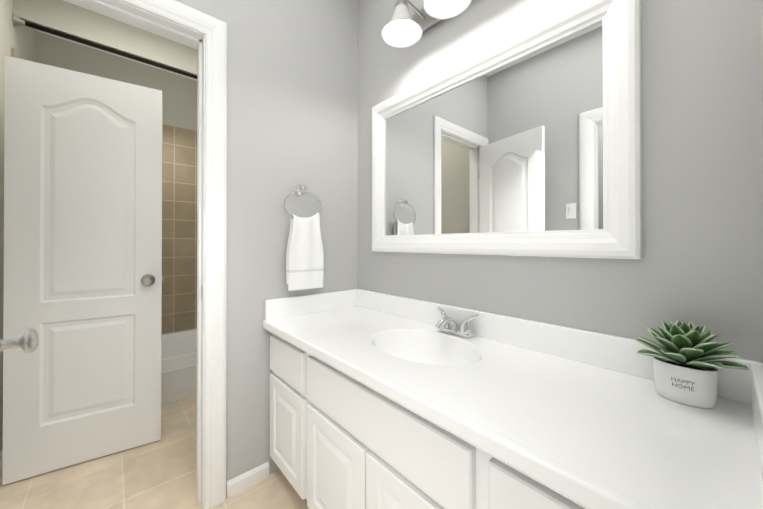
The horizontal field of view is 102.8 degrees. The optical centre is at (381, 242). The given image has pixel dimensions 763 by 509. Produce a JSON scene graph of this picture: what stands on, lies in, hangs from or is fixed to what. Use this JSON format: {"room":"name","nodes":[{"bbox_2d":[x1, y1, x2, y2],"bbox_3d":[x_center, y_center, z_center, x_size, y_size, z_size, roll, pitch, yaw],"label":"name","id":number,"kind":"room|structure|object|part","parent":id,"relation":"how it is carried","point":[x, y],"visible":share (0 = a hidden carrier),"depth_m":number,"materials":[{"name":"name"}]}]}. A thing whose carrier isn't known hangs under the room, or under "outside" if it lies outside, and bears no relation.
{"room":"bathroom","nodes":[
{"label":"bathroom","id":0,"kind":"room"},
{"bbox_2d":[0,0,36,452],"bbox_3d":[-2.037,-0.218,1.566,0.120,2.740,2.040,0,0,-42],"label":"wall","id":1,"kind":"structure","parent":0,"point":[21,41],"depth_m":1.60,"materials":[{"name":"grey paint"}]},
{"bbox_2d":[0,449,2,471],"bbox_3d":[-1.740,1.117,1.324,0.011,0.068,1.022,0,0,-42],"label":"baseboard","id":2,"kind":"structure","parent":1,"relation":"attached to","point":[1,460],"depth_m":1.55,"materials":[{"name":"white wood"}]},
{"bbox_2d":[11,47,18,57],"bbox_3d":[-2.321,-0.129,1.987,0.012,1.925,0.768,0,0,-42],"label":"wall tile","id":3,"kind":"structure","parent":1,"relation":"attached to","point":[14,53],"depth_m":1.71,"materials":[{"name":"beige tile"}]},
{"bbox_2d":[3,55,163,484],"bbox_3d":[-1.520,0.129,1.600,0.611,2.030,0.175,0,0,-42],"label":"door","id":4,"kind":"structure","parent":1,"relation":"in","point":[83,280],"depth_m":1.58,"materials":[{"name":"painted wood"},{"name":"satin nickel"}]},
{"bbox_3d":[-1.341,0.214,1.751,0.072,0.066,0.165,0,0,-42],"label":"knob","id":5,"kind":"part","parent":4,"relation":"part of","materials":[{"name":"grey metal"}]},
{"bbox_2d":[12,13,196,80],"bbox_3d":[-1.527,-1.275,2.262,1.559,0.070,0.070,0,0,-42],"label":"shower rod","id":6,"kind":"object","parent":1,"relation":"attached to","point":[17,21],"visible":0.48,"depth_m":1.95,"materials":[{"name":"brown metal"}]},
{"bbox_2d":[0,328,37,352],"bbox_3d":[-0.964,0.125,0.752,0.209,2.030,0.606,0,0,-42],"label":"door handle","id":7,"kind":"object","parent":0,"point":[26,341],"depth_m":0.63,"materials":[{"name":"silver metal"}]},
{"bbox_2d":[13,0,197,75],"bbox_3d":[-1.527,-1.439,2.263,1.560,0.293,0.036,0,0,-42],"label":"wall","id":8,"kind":"structure","parent":0,"point":[65,17],"depth_m":1.99,"materials":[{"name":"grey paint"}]},
{"bbox_2d":[37,32,196,333],"bbox_3d":[-2.044,-0.213,2.841,1.560,2.740,0.120,0,0,-42],"label":"wall","id":9,"kind":"structure","parent":0,"point":[179,100],"depth_m":2.64,"materials":[{"name":"grey paint"}]},
{"bbox_2d":[162,124,196,333],"bbox_3d":[-2.000,-0.126,2.792,1.558,1.925,0.012,0,0,-42],"label":"wall tile","id":10,"kind":"structure","parent":9,"relation":"attached to","point":[179,227],"depth_m":2.87,"materials":[{"name":"beige tile"}]},
{"bbox_2d":[0,395,308,508],"bbox_3d":[-1.296,1.180,1.093,2.990,0.060,3.720,0,0,-42],"label":"floor","id":11,"kind":"structure","parent":0,"point":[160,474],"depth_m":1.45,"materials":[{"name":"tile"}]},
{"bbox_2d":[161,329,196,404],"bbox_3d":[-1.749,0.996,2.503,1.554,0.320,0.763,0,0,-42],"label":"bathtub","id":12,"kind":"object","parent":11,"relation":"on","point":[179,365],"visible":0.1,"depth_m":2.27,"materials":[{"name":"white ceramic"}]},
{"bbox_2d":[263,289,762,508],"bbox_3d":[0.152,0.715,1.095,0.578,0.870,1.558,0,0,-42],"label":"bathroom vanity","id":13,"kind":"object","parent":11,"relation":"on","point":[378,400],"visible":1,"depth_m":0.80,"materials":[{"name":"white wood"}]},
{"bbox_2d":[435,307,478,337],"bbox_3d":[0.270,0.334,1.238,0.149,0.092,0.204,0,0,-42],"label":"faucet","id":14,"kind":"object","parent":13,"relation":"on","point":[444,323],"visible":1,"depth_m":1.23,"materials":[{"name":"silver metal"}]},
{"bbox_2d":[633,320,748,408],"bbox_3d":[0.721,0.283,0.725,0.171,0.188,0.199,0,0,-42],"label":"potted plant","id":15,"kind":"object","parent":13,"relation":"on","point":[684,374],"visible":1,"depth_m":0.70,"materials":[{"name":"green plant"}]},
{"bbox_2d":[175,0,357,480],"bbox_3d":[-0.741,-0.219,1.430,1.480,2.740,0.120,0,0,-42],"label":"wall","id":16,"kind":"structure","parent":0,"point":[292,94],"depth_m":1.53,"materials":[{"name":"grey paint"}]},
{"bbox_2d":[64,0,226,508],"bbox_3d":[-1.048,0.080,1.160,0.804,2.140,0.169,0,0,-42],"label":"door frame","id":17,"kind":"structure","parent":16,"relation":"attached to","point":[213,30],"depth_m":1.33,"materials":[{"name":"white wood"}]},
{"bbox_3d":[-1.097,0.080,1.216,0.804,2.140,0.020,0,0,-42],"label":"door trim casing by the tub","id":18,"kind":"part","parent":17,"relation":"part of","materials":[{"name":"white wood"}]},
{"bbox_2d":[226,462,268,497],"bbox_3d":[-0.627,1.117,1.438,0.191,0.068,0.011,0,0,-42],"label":"baseboard","id":19,"kind":"structure","parent":16,"relation":"attached to","point":[243,481],"depth_m":1.43,"materials":[{"name":"white wood"}]},
{"bbox_2d":[283,185,323,290],"bbox_3d":[-0.414,-0.032,1.595,0.220,0.551,0.064,0,0,-42],"label":"towel ring","id":20,"kind":"object","parent":16,"relation":"attached to","point":[304,261],"visible":1,"depth_m":1.57,"materials":[{"name":"white fabric"}]},
{"bbox_2d":[286,212,323,290],"bbox_3d":[-0.398,0.038,1.593,0.201,0.411,0.040,0,0,-42],"label":"towel","id":21,"kind":"object","parent":20,"relation":"hanging from","point":[304,254],"depth_m":1.57,"materials":[{"name":"fabric"}]},
{"bbox_2d":[358,0,762,362],"bbox_3d":[0.440,-0.220,1.274,0.158,2.740,1.680,0,0,-42],"label":"wall","id":22,"kind":"structure","parent":0,"point":[700,264],"depth_m":0.99,"materials":[{"name":"grey paint"}]},
{"bbox_2d":[381,0,471,47],"bbox_3d":[0.282,-1.023,1.191,0.268,0.204,0.676,0,0,-42],"label":"sconce","id":23,"kind":"object","parent":22,"relation":"attached to","point":[402,28],"visible":1,"depth_m":1.33,"materials":[{"name":"white glass"}]},
{"bbox_2d":[385,21,602,235],"bbox_3d":[0.352,-0.359,1.306,0.005,0.648,1.002,0,0,-42],"label":"mirror glass","id":24,"kind":"object","parent":22,"relation":"attached to","point":[513,145],"depth_m":1.15,"materials":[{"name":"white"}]},
{"bbox_3d":[0.340,-0.359,1.296,0.038,0.820,1.174,0,0,-42],"label":"mirror frame","id":25,"kind":"part","parent":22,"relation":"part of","materials":[{"name":"white wood"}]},
{"bbox_2d":[762,0,762,104],"bbox_3d":[-0.103,-0.226,-0.249,2.750,2.740,0.120,0,0,-42],"label":"wall","id":26,"kind":"structure","parent":0,"point":[762,52],"depth_m":0.70,"materials":[{"name":"grey paint"}]}
]}

